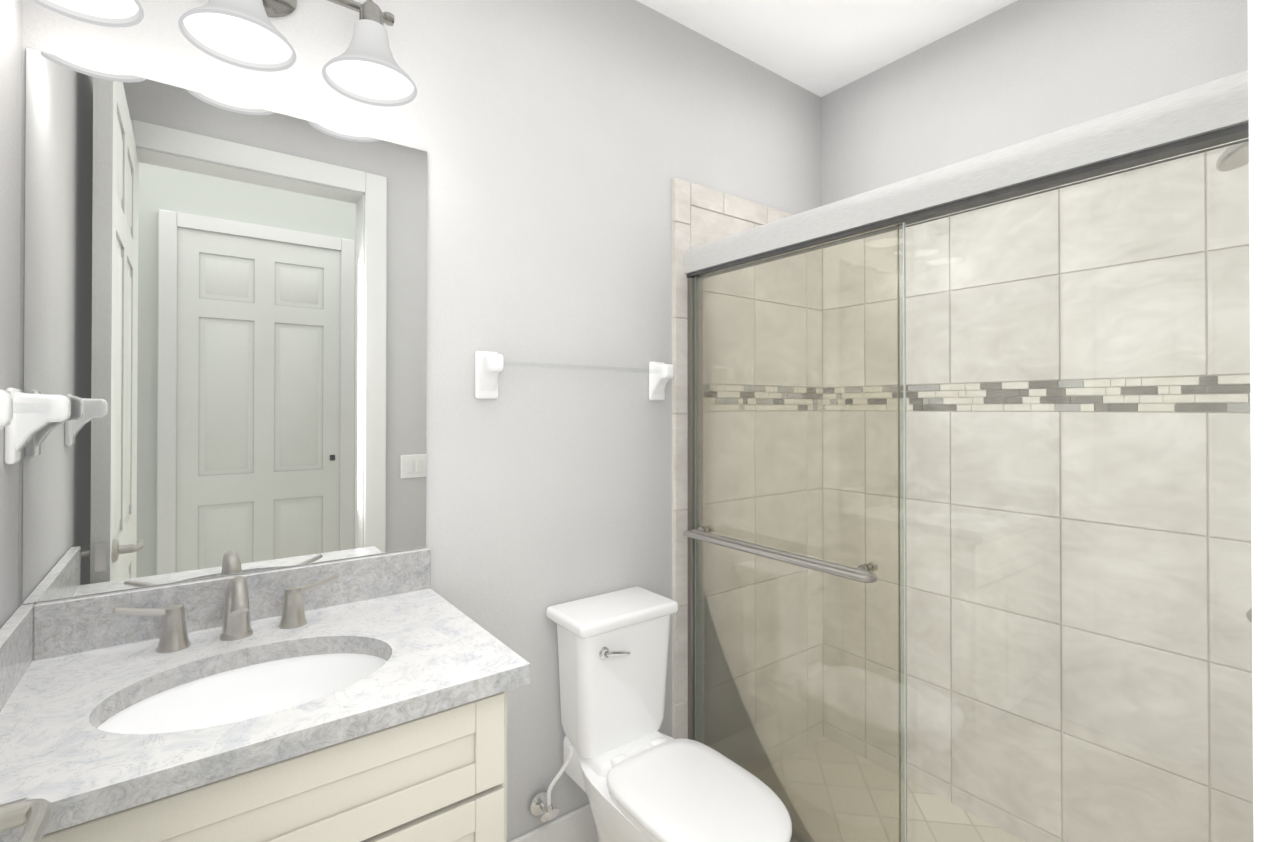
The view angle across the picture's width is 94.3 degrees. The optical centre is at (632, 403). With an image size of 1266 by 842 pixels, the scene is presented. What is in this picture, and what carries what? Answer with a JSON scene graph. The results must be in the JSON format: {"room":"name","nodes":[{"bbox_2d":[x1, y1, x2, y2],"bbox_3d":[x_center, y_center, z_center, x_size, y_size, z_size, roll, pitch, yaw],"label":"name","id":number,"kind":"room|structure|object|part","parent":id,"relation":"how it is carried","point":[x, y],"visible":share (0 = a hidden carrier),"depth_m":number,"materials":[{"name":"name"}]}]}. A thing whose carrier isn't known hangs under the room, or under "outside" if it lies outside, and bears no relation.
{"room":"bathroom","nodes":[
{"label":"bathroom","id":0,"kind":"room"},
{"bbox_2d":[0,0,22,627],"bbox_3d":[-0.694,0.003,0.373,0.160,2.680,1.629,0,0,-37],"label":"wall","id":1,"kind":"structure","parent":0,"point":[11,13],"depth_m":1.01,"materials":[{"name":"paint"}]},
{"bbox_2d":[0,387,70,464],"bbox_3d":[-0.908,0.036,0.855,0.076,0.130,0.495,0,0,-37],"label":"towel bar","id":2,"kind":"object","parent":1,"relation":"attached to","point":[25,418],"visible":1,"depth_m":1.00,"materials":[{"name":"ceramic"}]},
{"bbox_2d":[18,0,820,841],"bbox_3d":[-0.202,0.078,1.861,2.735,2.810,0.160,0,0,-37],"label":"wall","id":3,"kind":"structure","parent":0,"point":[562,142],"depth_m":1.71,"materials":[{"name":"paint"}]},
{"bbox_2d":[31,0,143,27],"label":"sconce","id":4,"kind":"object","parent":3,"relation":"attached to","point":[108,13],"depth_m":1.08,"materials":[{"name":"white glass"}]},
{"bbox_3d":[-0.980,-0.782,1.025,0.192,0.124,0.192,0,0,-37],"label":"lamp shade","id":5,"kind":"part","parent":4,"relation":"part of","materials":[{"name":"white glass"}]},
{"bbox_3d":[-0.980,-0.729,1.025,0.180,0.006,0.180,0,0,-37],"label":"bulb","id":6,"kind":"part","parent":4,"relation":"part of","materials":[{"name":"white glass"}]},
{"bbox_2d":[22,48,426,603],"bbox_3d":[-0.822,-0.143,1.292,0.726,1.016,0.006,0,0,-37],"label":"mirror","id":7,"kind":"object","parent":3,"relation":"attached to","point":[225,322],"visible":1,"depth_m":1.24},
{"bbox_2d":[178,0,296,71],"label":"sconce","id":8,"kind":"object","parent":3,"relation":"attached to","point":[239,33],"depth_m":1.17,"materials":[{"name":"white glass"}]},
{"bbox_3d":[-0.784,-0.781,1.172,0.192,0.124,0.192,0,0,-37],"label":"lamp shade","id":9,"kind":"part","parent":8,"relation":"part of","materials":[{"name":"white glass"}]},
{"bbox_3d":[-0.784,-0.728,1.172,0.180,0.006,0.180,0,0,-37],"label":"bulb","id":10,"kind":"part","parent":8,"relation":"part of","materials":[{"name":"white glass"}]},
{"bbox_2d":[322,0,416,106],"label":"sconce","id":11,"kind":"object","parent":3,"relation":"attached to","point":[364,67],"depth_m":1.30,"materials":[{"name":"white glass"}]},
{"bbox_3d":[-0.588,-0.780,1.320,0.192,0.124,0.192,0,0,-37],"label":"lamp shade","id":12,"kind":"part","parent":11,"relation":"part of","materials":[{"name":"white glass"}]},
{"bbox_3d":[-0.588,-0.727,1.319,0.180,0.006,0.180,0,0,-37],"label":"bulb","id":13,"kind":"part","parent":11,"relation":"part of","materials":[{"name":"white glass"}]},
{"bbox_2d":[509,804,597,841],"bbox_3d":[-0.199,1.287,1.746,0.842,0.130,0.014,0,0,-37],"label":"baseboard","id":14,"kind":"structure","parent":3,"relation":"attached to","point":[578,825],"depth_m":1.73,"materials":[{"name":"white wood"}]},
{"bbox_2d":[475,351,673,400],"bbox_3d":[-0.141,-0.078,1.760,0.665,0.130,0.076,0,0,-37],"label":"towel bar","id":15,"kind":"object","parent":3,"relation":"attached to","point":[489,367],"visible":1,"depth_m":1.60,"materials":[{"name":"ceramic"}]},
{"bbox_2d":[672,178,823,737],"bbox_3d":[0.471,0.328,2.262,0.840,2.205,0.003,0,0,-37],"label":"tiled wall","id":16,"kind":"structure","parent":3,"relation":"attached to","point":[672,178],"depth_m":2.04,"materials":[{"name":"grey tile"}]},
{"bbox_2d":[673,178,820,759],"bbox_3d":[0.464,0.327,2.248,0.810,2.194,0.012,0,0,-37],"label":"wall tile","id":17,"kind":"structure","parent":16,"relation":"attached to","point":[705,222],"depth_m":2.24,"materials":[{"name":"beige tile"}]},
{"bbox_2d":[821,146,1253,841],"bbox_3d":[1.236,0.325,1.921,0.030,2.194,1.461,0,0,-37],"label":"wall tile","id":18,"kind":"structure","parent":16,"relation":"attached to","point":[999,372],"depth_m":1.82,"materials":[{"name":"beige tile"}]},
{"bbox_2d":[1216,141,1248,171],"bbox_3d":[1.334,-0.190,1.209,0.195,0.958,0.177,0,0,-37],"label":"shower head","id":19,"kind":"object","parent":18,"relation":"attached to","point":[1237,163],"depth_m":1.23},
{"bbox_2d":[695,222,906,841],"bbox_3d":[0.439,0.402,1.723,0.006,1.684,0.744,0,0,-37],"label":"shower door frame edge","id":20,"kind":"object","parent":3,"relation":"attached to","point":[905,580],"visible":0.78,"depth_m":1.43,"materials":[{"name":"silver metal"}]},
{"bbox_2d":[897,228,900,841],"bbox_3d":[0.855,0.399,1.209,0.006,1.684,0.641,0,0,-37],"label":"shower door frame panel edge","id":21,"kind":"object","parent":3,"relation":"attached to","point":[898,379],"depth_m":1.46,"materials":[{"name":"silver glass"}]},
{"bbox_2d":[683,137,1253,841],"bbox_3d":[0.616,0.409,1.455,0.137,1.702,1.437,0,0,-37],"label":"shower door","id":22,"kind":"object","parent":3,"relation":"attached to","point":[731,727],"visible":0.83,"depth_m":1.50,"materials":[{"name":"clear glass"}]},
{"bbox_3d":[0.415,0.427,1.718,0.132,0.026,0.682,0,0,-37],"label":"handle","id":23,"kind":"part","parent":22,"relation":"part of","materials":[{"name":"silver metal"}]},
{"bbox_3d":[0.439,0.402,1.723,0.006,1.684,0.739,0,0,-37],"label":"glass","id":24,"kind":"part","parent":22,"relation":"part of","materials":[{"name":"clear glass"}]},
{"bbox_3d":[0.855,0.399,1.209,0.006,1.684,0.636,0,0,-37],"label":"glass","id":25,"kind":"part","parent":22,"relation":"part of","materials":[{"name":"clear glass"}]},
{"bbox_3d":[1.035,0.347,0.970,0.051,0.026,0.026,0,0,-37],"label":"knob","id":26,"kind":"part","parent":22,"relation":"part of","materials":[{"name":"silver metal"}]},
{"bbox_2d":[790,835,801,841],"bbox_3d":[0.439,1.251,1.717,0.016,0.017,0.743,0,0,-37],"label":"shower curb","id":27,"kind":"object","parent":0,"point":[793,839],"depth_m":1.68,"materials":[{"name":"beige tile"}]},
{"bbox_2d":[636,0,1016,96],"bbox_3d":[0.287,-1.381,1.220,2.735,0.100,1.789,0,0,-37],"label":"ceiling","id":28,"kind":"structure","parent":0,"point":[821,48],"depth_m":2.07,"materials":[{"name":"white paint"}]},
{"bbox_2d":[821,0,1247,205],"bbox_3d":[1.365,0.079,1.920,0.160,2.810,1.629,0,0,-37],"label":"wall","id":29,"kind":"structure","parent":0,"point":[1016,72],"depth_m":1.93,"materials":[{"name":"paint"}]},
{"bbox_2d":[824,152,1252,841],"bbox_3d":[1.251,0.326,1.933,0.004,2.205,1.468,0,0,-37],"label":"tiled wall","id":30,"kind":"structure","parent":29,"relation":"attached to","point":[964,404],"depth_m":1.74,"materials":[{"name":"grey tile"}]},
{"bbox_2d":[703,375,1250,411],"bbox_3d":[0.943,-0.026,1.703,0.768,0.093,1.461,0,0,-37],"label":"mosaic","id":31,"kind":"object","parent":30,"relation":"attached to","point":[1164,398],"depth_m":1.90},
{"bbox_3d":[1.172,1.418,1.065,3.985,0.140,3.070,0,0,-37],"label":"floor","id":32,"kind":"structure","parent":0,"visible":0},
{"bbox_2d":[0,548,529,841],"bbox_3d":[-0.651,0.843,1.061,0.738,1.008,0.569,0,0,-37],"label":"bathroom vanity","id":33,"kind":"object","parent":32,"relation":"on","point":[361,699],"visible":1,"depth_m":1.00,"materials":[{"name":"stone"}]},
{"bbox_2d":[113,573,339,652],"bbox_3d":[-0.777,0.404,1.155,0.374,0.129,0.140,0,0,-37],"label":"faucet","id":34,"kind":"object","parent":33,"relation":"on","point":[294,629],"depth_m":1.17,"materials":[{"name":"silver metal"}]},
{"bbox_2d":[97,653,386,733],"bbox_3d":[-0.642,0.585,1.008,0.468,0.162,0.341,0,0,-37],"label":"sink","id":35,"kind":"object","parent":33,"relation":"in","point":[267,684],"depth_m":1.12,"materials":[{"name":"ceramic"}]},
{"bbox_2d":[530,586,791,841],"bbox_3d":[0.071,0.968,1.513,0.394,0.764,0.703,0,0,-37],"label":"toilet","id":36,"kind":"object","parent":32,"relation":"on","point":[631,771],"visible":1,"depth_m":1.59,"materials":[{"name":"ceramic"}]},
{"bbox_3d":[-0.206,1.043,1.647,0.063,0.159,0.046,0,0,-37],"label":"supply cord","id":37,"kind":"part","parent":36,"relation":"part of","materials":[{"name":"white plastic"}]},
{"bbox_3d":[-0.059,0.606,1.729,0.344,0.038,0.206,0,0,-37],"label":"lid","id":38,"kind":"part","parent":36,"relation":"part of","materials":[{"name":"ceramic"}]},
{"bbox_3d":[-0.060,0.795,1.730,0.324,0.340,0.192,0,0,-37],"label":"tank","id":39,"kind":"part","parent":36,"relation":"part of","materials":[{"name":"ceramic"}]},
{"bbox_3d":[-0.049,0.678,1.608,0.092,0.034,0.024,0,0,-37],"label":"handle","id":40,"kind":"part","parent":36,"relation":"part of","materials":[{"name":"silver metal"}]},
{"bbox_3d":[0.156,0.967,1.442,0.332,0.043,0.487,0,0,-37],"label":"seat","id":41,"kind":"part","parent":36,"relation":"part of","materials":[{"name":"plastic"}]},
{"bbox_2d":[780,737,1024,841],"bbox_3d":[0.960,1.437,1.706,0.706,0.060,1.441,0,0,-37],"label":"shower floor","id":42,"kind":"structure","parent":32,"relation":"on","point":[957,821],"depth_m":2.05,"materials":[{"name":"tile"}]},
{"bbox_3d":[0.629,1.356,1.459,0.120,0.140,1.439,0,0,-37],"label":"wall","id":43,"kind":"structure","parent":32,"relation":"on","visible":0},
{"bbox_2d":[684,70,1248,273],"bbox_3d":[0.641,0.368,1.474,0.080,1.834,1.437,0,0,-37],"label":"header","id":44,"kind":"object","parent":43,"relation":"on","point":[1213,106],"visible":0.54,"depth_m":1.22,"materials":[{"name":"paint"}]},
{"bbox_2d":[687,122,1248,278],"bbox_3d":[0.641,-0.448,1.479,0.060,0.012,1.435,0,0,-37],"label":"channel","id":45,"kind":"object","parent":44,"relation":"attached to","point":[1218,137],"visible":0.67,"depth_m":1.22,"materials":[{"name":"silver metal"}]},
{"bbox_3d":[0.777,0.070,0.559,2.415,2.810,0.160,0,0,-37],"label":"wall","id":46,"kind":"structure","parent":0,"visible":0},
{"bbox_2d":[1248,0,1265,841],"bbox_3d":[0.207,0.114,0.130,1.010,2.455,0.192,0,0,-37],"label":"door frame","id":47,"kind":"structure","parent":46,"relation":"attached to","point":[1257,101],"depth_m":0.45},
{"bbox_3d":[-0.454,0.160,0.278,0.040,2.350,0.820,0,0,-37],"label":"entry door","id":48,"kind":"structure","parent":46,"relation":"in","visible":0},
{"bbox_2d":[0,797,51,841],"bbox_3d":[-0.633,0.406,0.538,0.142,0.080,0.190,0,0,-37],"label":"door handle","id":49,"kind":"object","parent":48,"relation":"attached to","point":[34,815],"depth_m":0.57,"materials":[{"name":"silver metal"}]}
]}

